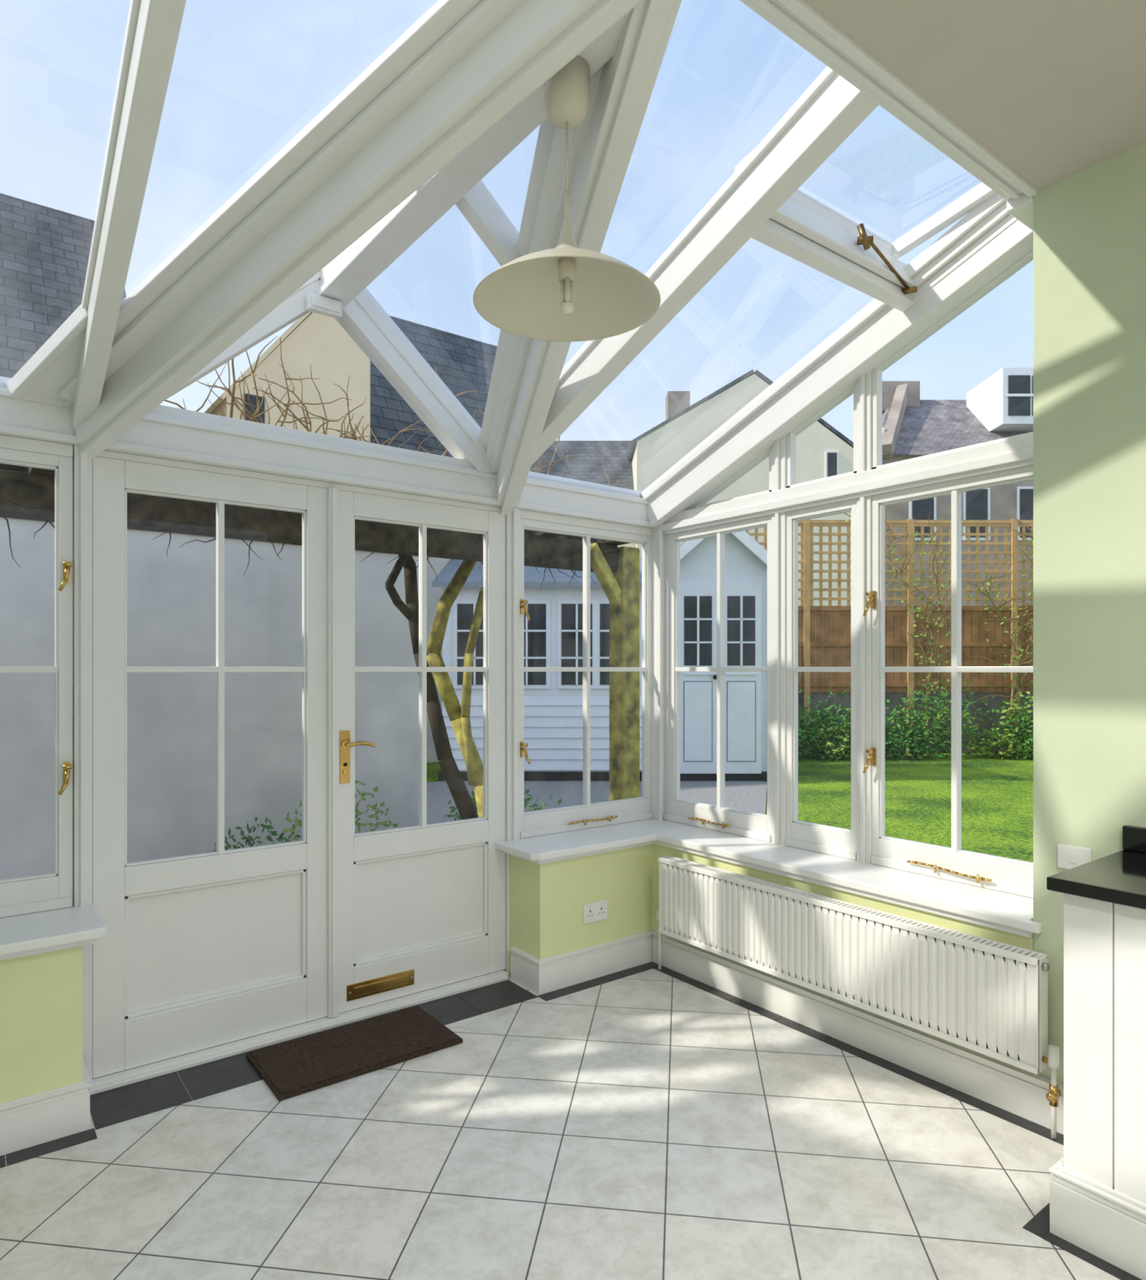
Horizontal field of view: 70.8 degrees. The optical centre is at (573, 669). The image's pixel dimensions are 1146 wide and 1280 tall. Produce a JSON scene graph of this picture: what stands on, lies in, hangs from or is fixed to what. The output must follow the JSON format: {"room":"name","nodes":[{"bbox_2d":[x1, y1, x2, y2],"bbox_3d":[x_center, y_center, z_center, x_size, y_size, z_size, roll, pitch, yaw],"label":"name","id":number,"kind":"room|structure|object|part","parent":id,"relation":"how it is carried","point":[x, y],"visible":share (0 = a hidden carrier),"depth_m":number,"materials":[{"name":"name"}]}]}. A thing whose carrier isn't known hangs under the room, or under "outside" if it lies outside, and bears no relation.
{"room":"sunroom","nodes":[
{"label":"sunroom","id":0,"kind":"room"},
{"bbox_2d":[0,946,82,1102],"bbox_3d":[-1.849,1.137,2.394,0.640,0.645,0.330,0,0,-37],"label":"wall","id":1,"kind":"structure","parent":0,"point":[41,994],"depth_m":2.39,"materials":[{"name":"green paint"}]},
{"bbox_2d":[0,1055,91,1155],"bbox_3d":[-0.581,1.327,0.748,0.662,0.145,4.235,0,0,-37],"label":"baseboard","id":2,"kind":"structure","parent":1,"relation":"attached to","point":[38,1118],"depth_m":2.38,"materials":[{"name":"white paint"}]},
{"bbox_2d":[0,903,106,960],"bbox_3d":[-1.795,0.808,2.373,0.700,0.053,0.350,0,0,-37],"label":"window sill","id":3,"kind":"structure","parent":1,"relation":"on","point":[49,931],"depth_m":2.42,"materials":[{"name":"white paint"}]},
{"bbox_2d":[385,554,483,819],"bbox_3d":[-0.713,0.245,5.240,0.931,2.424,0.969,0,0,-37],"label":"trunk","id":4,"kind":"object","parent":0,"point":[459,716],"depth_m":5.18,"materials":[{"name":"brown plant"}]},
{"bbox_2d":[4,0,1037,527],"bbox_3d":[-0.269,-1.252,2.499,3.400,1.096,2.078,0,0,-37],"label":"roof","id":5,"kind":"structure","parent":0,"point":[415,135],"depth_m":2.28,"materials":[{"name":"white wood"}]},
{"bbox_2d":[306,292,342,319],"bbox_3d":[-0.958,-1.405,3.114,0.130,0.060,0.046,0,0,-37],"label":"sensor","id":6,"kind":"object","parent":5,"relation":"attached to","point":[317,304],"visible":1,"depth_m":3.10,"materials":[{"name":"white paint"}]},
{"bbox_2d":[472,55,660,342],"bbox_3d":[-0.015,-1.147,1.937,0.448,0.583,0.448,0,0,-37],"label":"pendant lamp","id":7,"kind":"object","parent":5,"relation":"hanging from","point":[566,292],"visible":1,"depth_m":1.97,"materials":[{"name":"metal"}]},
{"bbox_3d":[-0.015,-1.013,1.937,0.448,0.270,0.448,0,0,-37],"label":"lamp shade","id":8,"kind":"part","parent":7,"relation":"part of","materials":[{"name":"metal"}]},
{"bbox_3d":[-0.015,-0.920,1.937,0.042,0.130,0.042,0,0,-37],"label":"energy saving bulb","id":9,"kind":"part","parent":7,"relation":"part of","materials":[{"name":"glass"}]},
{"bbox_3d":[-0.015,-1.230,1.937,0.005,0.200,0.005,0,0,-15],"label":"cord","id":10,"kind":"part","parent":7,"relation":"part of","materials":[{"name":"plastic"}]},
{"bbox_2d":[735,149,1017,301],"bbox_3d":[1.034,-1.527,2.599,0.914,0.314,0.544,0,0,-37],"label":"vent window","id":11,"kind":"structure","parent":5,"relation":"in","point":[980,201],"depth_m":2.84,"materials":[{"name":"white wood"}]},
{"bbox_2d":[857,222,917,293],"bbox_3d":[1.119,-1.459,2.874,0.345,0.149,0.056,0,0,-40],"label":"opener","id":12,"kind":"object","parent":5,"relation":"attached to","point":[866,241],"visible":0.98,"depth_m":2.81,"materials":[{"name":"gold metal"}]},
{"bbox_2d":[0,968,1119,1279],"bbox_3d":[0.765,1.430,0.910,3.000,0.060,5.860,0,0,-37],"label":"floor","id":13,"kind":"structure","parent":0,"point":[652,1124],"depth_m":2.24,"materials":[{"name":"tile"}]},
{"bbox_2d":[0,961,1142,1279],"bbox_3d":[0.488,1.399,1.258,2.979,0.002,4.749,0,0,-37],"label":"floor border tiles","id":14,"kind":"structure","parent":13,"relation":"on","point":[125,1103],"depth_m":2.73,"materials":[{"name":"tile"}]},
{"bbox_2d":[246,1005,462,1101],"bbox_3d":[-0.796,1.389,2.965,0.678,0.018,0.378,0,0,-37],"label":"doormat","id":15,"kind":"object","parent":14,"relation":"on","point":[291,1068],"visible":1,"depth_m":2.92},
{"bbox_2d":[1046,825,1145,1279],"bbox_3d":[2.151,0.922,1.140,0.514,0.955,2.553,0,0,-37],"label":"kitchen cabinet","id":16,"kind":"object","parent":13,"relation":"on","point":[1098,1186],"depth_m":1.93,"materials":[{"name":"white paint"}]},
{"bbox_2d":[1046,825,1145,909],"bbox_3d":[2.150,0.496,1.141,0.514,0.102,2.550,0,0,-37],"label":"countertop","id":17,"kind":"structure","parent":16,"relation":"on","point":[1119,877],"depth_m":2.00,"materials":[{"name":"black stone"}]},
{"bbox_2d":[509,844,652,977],"bbox_3d":[0.020,1.137,3.818,0.660,0.645,0.330,0,0,-37],"label":"wall","id":18,"kind":"structure","parent":0,"point":[547,900],"depth_m":3.64,"materials":[{"name":"green paint"}]},
{"bbox_2d":[72,370,1033,1081],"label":"window frame","id":19,"kind":"structure","parent":18,"relation":"in","point":[1008,875],"depth_m":3.23,"materials":[{"name":"white paint"}]},
{"bbox_2d":[0,447,72,917],"bbox_3d":[-1.915,0.041,2.481,0.640,1.481,0.056,0,0,-37],"label":"window","id":20,"kind":"structure","parent":19,"relation":"attached to","point":[19,895],"depth_m":2.64,"materials":[{"name":"white paint"}]},
{"bbox_2d":[57,762,71,795],"bbox_3d":[-1.657,0.356,2.628,0.038,0.102,0.042,0,0,-37],"label":"handle","id":21,"kind":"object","parent":20,"relation":"attached to","point":[67,766],"depth_m":2.62,"materials":[{"name":"gold metal"}]},
{"bbox_2d":[57,560,71,591],"bbox_3d":[-1.657,-0.304,2.628,0.038,0.102,0.042,0,0,-37],"label":"handle","id":22,"kind":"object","parent":20,"relation":"attached to","point":[67,565],"depth_m":2.62,"materials":[{"name":"gold metal"}]},
{"bbox_2d":[92,456,328,1078],"bbox_3d":[-1.295,0.328,2.961,0.817,2.085,0.044,0,0,-37],"label":"door","id":23,"kind":"structure","parent":19,"relation":"attached to","point":[201,951],"depth_m":2.90,"materials":[{"name":"white paint"}]},
{"bbox_2d":[88,969,508,1095],"bbox_3d":[-0.984,1.386,3.189,1.660,0.028,0.135,0,0,-37],"label":"door threshold","id":24,"kind":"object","parent":19,"relation":"attached to","point":[113,1081],"depth_m":3.04,"materials":[{"name":"white paint"}]},
{"bbox_2d":[338,489,505,1013],"bbox_3d":[-0.625,0.328,3.433,0.812,2.085,0.105,0,0,-37],"label":"door","id":25,"kind":"structure","parent":19,"relation":"attached to","point":[428,900],"depth_m":3.44,"materials":[{"name":"white paint"}]},
{"bbox_2d":[327,487,338,1017],"bbox_3d":[-0.945,0.328,3.182,0.040,2.085,0.028,0,0,-37],"label":"strip","id":26,"kind":"object","parent":25,"relation":"attached to","point":[332,493],"visible":1,"depth_m":3.17,"materials":[{"name":"white paint"}]},
{"bbox_3d":[-0.858,0.350,3.228,0.132,0.210,0.062,0,0,-37],"label":"lever handle","id":27,"kind":"part","parent":25,"relation":"part of","materials":[{"name":"gold metal"}]},
{"bbox_2d":[346,968,413,1001],"bbox_3d":[-0.786,1.298,3.314,0.295,0.065,0.012,0,0,-37],"label":"mail slot","id":28,"kind":"object","parent":25,"relation":"attached to","point":[401,980],"visible":1,"depth_m":3.31,"materials":[{"name":"gold metal"}]},
{"bbox_2d":[520,518,652,838],"bbox_3d":[0.072,0.041,3.994,0.835,1.481,0.056,0,0,-37],"label":"window","id":29,"kind":"structure","parent":19,"relation":"attached to","point":[551,820],"depth_m":3.99,"materials":[{"name":"white paint"}]},
{"bbox_2d":[520,599,530,621],"bbox_3d":[-0.221,-0.274,3.723,0.038,0.102,0.042,0,0,-37],"label":"handle","id":30,"kind":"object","parent":29,"relation":"attached to","point":[523,606],"depth_m":3.71,"materials":[{"name":"gold metal"}]},
{"bbox_2d":[520,742,530,764],"bbox_3d":[-0.221,0.386,3.723,0.038,0.102,0.042,0,0,-37],"label":"handle","id":31,"kind":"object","parent":29,"relation":"attached to","point":[523,750],"depth_m":3.71,"materials":[{"name":"gold metal"}]},
{"bbox_2d":[567,815,617,825],"bbox_3d":[0.099,0.746,3.970,0.311,0.030,0.014,0,0,-37],"label":"stay","id":32,"kind":"object","parent":29,"relation":"attached to","point":[610,817],"visible":1,"depth_m":3.97,"materials":[{"name":"gold metal"}]},
{"bbox_2d":[663,515,771,842],"bbox_3d":[0.703,0.041,3.936,0.056,1.481,0.700,0,0,-37],"label":"window","id":33,"kind":"structure","parent":19,"relation":"attached to","point":[750,824],"depth_m":3.97,"materials":[{"name":"white paint"}]},
{"bbox_2d":[688,817,730,828],"bbox_3d":[0.662,0.746,3.930,0.014,0.030,0.271,0,0,-37],"label":"stay","id":34,"kind":"object","parent":33,"relation":"attached to","point":[722,824],"visible":1,"depth_m":3.92,"materials":[{"name":"gold metal"}]},
{"bbox_2d":[785,498,857,860],"bbox_3d":[1.070,0.041,3.454,0.056,1.481,0.359,0,0,-37],"label":"window","id":35,"kind":"structure","parent":19,"relation":"attached to","point":[813,837],"depth_m":3.50,"materials":[{"name":"white paint"}]},
{"bbox_2d":[696,248,1033,507],"bbox_3d":[1.136,-1.142,3.377,0.040,0.703,1.664,0,0,-37],"label":"window","id":36,"kind":"structure","parent":19,"relation":"attached to","point":[877,373],"depth_m":3.25,"materials":[{"name":"white paint"}]},
{"bbox_2d":[862,747,875,773],"bbox_3d":[1.188,0.366,3.234,0.042,0.102,0.038,0,0,-37],"label":"handle","id":37,"kind":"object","parent":19,"relation":"attached to","point":[872,757],"depth_m":3.23,"materials":[{"name":"gold metal"}]},
{"bbox_2d":[862,591,875,616],"bbox_3d":[1.188,-0.264,3.234,0.042,0.102,0.038,0,0,-37],"label":"handle","id":38,"kind":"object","parent":19,"relation":"attached to","point":[872,599],"depth_m":3.23,"materials":[{"name":"gold metal"}]},
{"bbox_2d":[906,860,991,882],"bbox_3d":[1.383,0.747,2.977,0.014,0.030,0.320,0,0,-36],"label":"stay","id":39,"kind":"object","parent":19,"relation":"attached to","point":[977,877],"visible":1,"depth_m":2.96,"materials":[{"name":"gold metal"}]},
{"bbox_2d":[582,899,607,924],"bbox_3d":[0.102,1.101,3.666,0.135,0.087,0.012,0,0,-37],"label":"wall socket","id":40,"kind":"object","parent":18,"relation":"attached to","point":[596,911],"visible":1,"depth_m":3.66,"materials":[{"name":"plastic"}]},
{"bbox_2d":[652,142,1145,1084],"bbox_3d":[2.102,-0.145,1.928,0.360,3.210,5.860,0,0,-37],"label":"wall","id":41,"kind":"structure","parent":0,"point":[1090,224],"depth_m":2.40,"materials":[{"name":"green paint"}]},
{"bbox_2d":[0,376,654,536],"bbox_3d":[-0.841,-0.812,3.299,3.340,0.225,0.112,0,0,-37],"label":"trim header","id":42,"kind":"object","parent":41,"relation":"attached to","point":[167,436],"visible":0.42,"depth_m":3.12,"materials":[{"name":"white paint"}]},
{"bbox_2d":[494,818,1042,937],"bbox_3d":[0.657,0.808,3.172,1.030,0.053,2.050,0,0,-37],"label":"window sill","id":43,"kind":"structure","parent":41,"relation":"on","point":[1010,913],"depth_m":3.25,"materials":[{"name":"white paint"}]},
{"bbox_2d":[510,929,1063,1134],"bbox_3d":[0.649,1.327,2.974,0.682,0.145,2.185,0,0,-37],"label":"baseboard","id":44,"kind":"structure","parent":41,"relation":"attached to","point":[1020,1092],"depth_m":3.12,"materials":[{"name":"white paint"}]},
{"bbox_2d":[656,855,1062,1139],"bbox_3d":[0.927,1.133,3.089,0.099,0.534,1.732,0,0,-37],"label":"radiator","id":45,"kind":"object","parent":41,"relation":"attached to","point":[988,997],"visible":1,"depth_m":2.84,"materials":[{"name":"metal"}]},
{"bbox_2d":[658,855,1047,963],"bbox_3d":[0.918,0.872,3.082,0.064,0.012,1.640,0,0,-37],"label":"grille","id":46,"kind":"object","parent":45,"relation":"attached to","point":[1010,953],"depth_m":2.88,"materials":[{"name":"metal"}]},
{"bbox_2d":[1057,844,1092,869],"bbox_3d":[1.500,0.565,2.412,0.011,0.070,0.090,0,0,-37],"label":"wall switch","id":47,"kind":"object","parent":41,"relation":"attached to","point":[1069,857],"visible":0.88,"depth_m":2.41,"materials":[{"name":"plastic"}]},
{"bbox_2d":[803,0,1145,190],"bbox_3d":[1.389,-1.617,0.090,3.000,0.265,3.800,0,0,-37],"label":"ceiling","id":48,"kind":"structure","parent":0,"point":[1055,90],"depth_m":1.98,"materials":[{"name":"paint"}]},
{"label":"outside","id":49,"kind":"structure","parent":0,"visible":0},
{"bbox_2d":[426,781,767,824],"bbox_3d":[-2.397,1.454,6.050,14.200,0.012,6.130,0,0,-37],"label":"patio","id":50,"kind":"structure","parent":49,"point":[748,796],"depth_m":9.32,"materials":[{"name":"grey stone"}]},
{"bbox_2d":[0,516,418,879],"bbox_3d":[-4.952,0.244,3.695,9.280,2.408,0.280,0,0,-37],"label":"wall","id":51,"kind":"structure","parent":50,"relation":"on","point":[171,600],"depth_m":5.41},
{"bbox_2d":[0,335,619,591],"bbox_3d":[-1.781,-1.071,4.267,4.791,1.339,1.871,0,0,-37],"label":"wisteria twigs","id":52,"kind":"object","parent":50,"relation":"on","point":[252,418],"visible":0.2,"depth_m":4.16,"materials":[{"name":"brown plant"}]},
{"bbox_2d":[0,463,629,572],"bbox_3d":[-2.626,-0.810,3.348,6.560,0.420,1.350,0,0,-37],"label":"pergola","id":53,"kind":"object","parent":50,"relation":"on","point":[26,486],"visible":0.37,"depth_m":3.66,"materials":[{"name":"brown wood"}]},
{"bbox_2d":[431,530,767,781],"bbox_3d":[0.475,-0.306,11.198,4.550,3.508,1.805,0,0,0],"label":"summerhouse","id":54,"kind":"structure","parent":50,"relation":"on","point":[553,633],"depth_m":10.45,"materials":[{"name":"paint"}]},
{"bbox_2d":[590,542,639,800],"bbox_3d":[0.317,0.349,5.046,0.225,2.198,0.823,0,0,23],"label":"trunk","id":55,"kind":"object","parent":50,"relation":"on","point":[622,590],"visible":0.73,"depth_m":4.93,"materials":[{"name":"green plant"}]},
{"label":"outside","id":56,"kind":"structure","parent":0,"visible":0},
{"bbox_2d":[426,753,1033,862],"bbox_3d":[-2.362,1.510,32.243,90.000,0.100,51.500,0,0,-37],"label":"lawn","id":57,"kind":"structure","parent":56,"point":[997,793],"depth_m":9.16,"materials":[{"name":"green plant"}]},
{"bbox_2d":[0,192,126,377],"bbox_3d":[-11.854,-2.120,5.841,14.900,7.160,5.600,0,0,-37],"label":"neighbouring roof","id":58,"kind":"structure","parent":57,"relation":"on","point":[45,251],"depth_m":8.95,"materials":[{"name":"stone"}]},
{"bbox_2d":[224,799,302,849],"label":"plants","id":59,"kind":"object","parent":57,"relation":"on","point":[299,823],"depth_m":5.34,"materials":[{"name":"green plant"}]},
{"bbox_2d":[204,311,370,442],"bbox_3d":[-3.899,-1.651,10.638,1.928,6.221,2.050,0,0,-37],"label":"house","id":60,"kind":"structure","parent":57,"relation":"on","point":[318,340],"depth_m":9.92,"materials":[{"name":"paint"}]},
{"bbox_2d":[355,780,398,833],"label":"plants","id":61,"kind":"object","parent":57,"relation":"on","point":[374,807],"depth_m":5.57,"materials":[{"name":"green plant"}]},
{"bbox_2d":[444,800,461,821],"label":"plants","id":62,"kind":"object","parent":57,"relation":"on","point":[453,808],"depth_m":5.92,"materials":[{"name":"green plant"}]},
{"bbox_2d":[370,315,573,762],"bbox_3d":[-2.672,-2.145,13.590,3.700,7.210,4.400,0,0,-37],"label":"house","id":63,"kind":"structure","parent":57,"relation":"on","point":[463,363],"depth_m":12.85,"materials":[{"name":"stone"}]},
{"bbox_2d":[524,789,552,811],"label":"plants","id":64,"kind":"object","parent":57,"relation":"on","point":[528,799],"depth_m":6.53,"materials":[{"name":"green plant"}]},
{"bbox_2d":[555,368,853,692],"bbox_3d":[3.530,-3.733,26.976,10.260,10.386,6.050,0,0,0],"label":"gabled house","id":65,"kind":"structure","parent":57,"relation":"on","point":[822,451],"depth_m":24.00,"materials":[{"name":"paint"}]},
{"bbox_2d":[746,519,1033,753],"bbox_3d":[8.135,-0.570,14.125,11.870,4.060,0.350,0,0,0],"label":"fence","id":66,"kind":"object","parent":57,"relation":"on","point":[899,651],"visible":0.33,"depth_m":14.00,"materials":[{"name":"wood"}]},
{"bbox_2d":[798,676,1033,761],"bbox_3d":[7.861,0.891,13.174,10.548,1.527,1.460,0,0,0],"label":"shrubs","id":67,"kind":"object","parent":57,"relation":"on","point":[1024,739],"visible":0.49,"depth_m":13.13,"materials":[{"name":"green plant"}]},
{"bbox_2d":[844,506,1033,755],"bbox_3d":[7.803,-1.030,13.030,6.651,4.999,2.888,0,0,-8],"label":"climbing shrub","id":68,"kind":"object","parent":57,"relation":"on","point":[933,660],"visible":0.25,"depth_m":13.49,"materials":[{"name":"green plant"}]},
{"bbox_2d":[882,367,1033,605],"bbox_3d":[18.500,-5.170,33.373,15.000,13.260,7.855,0,0,0],"label":"house","id":69,"kind":"structure","parent":57,"relation":"on","point":[1001,406],"depth_m":30.15,"materials":[{"name":"stone"}]}
]}

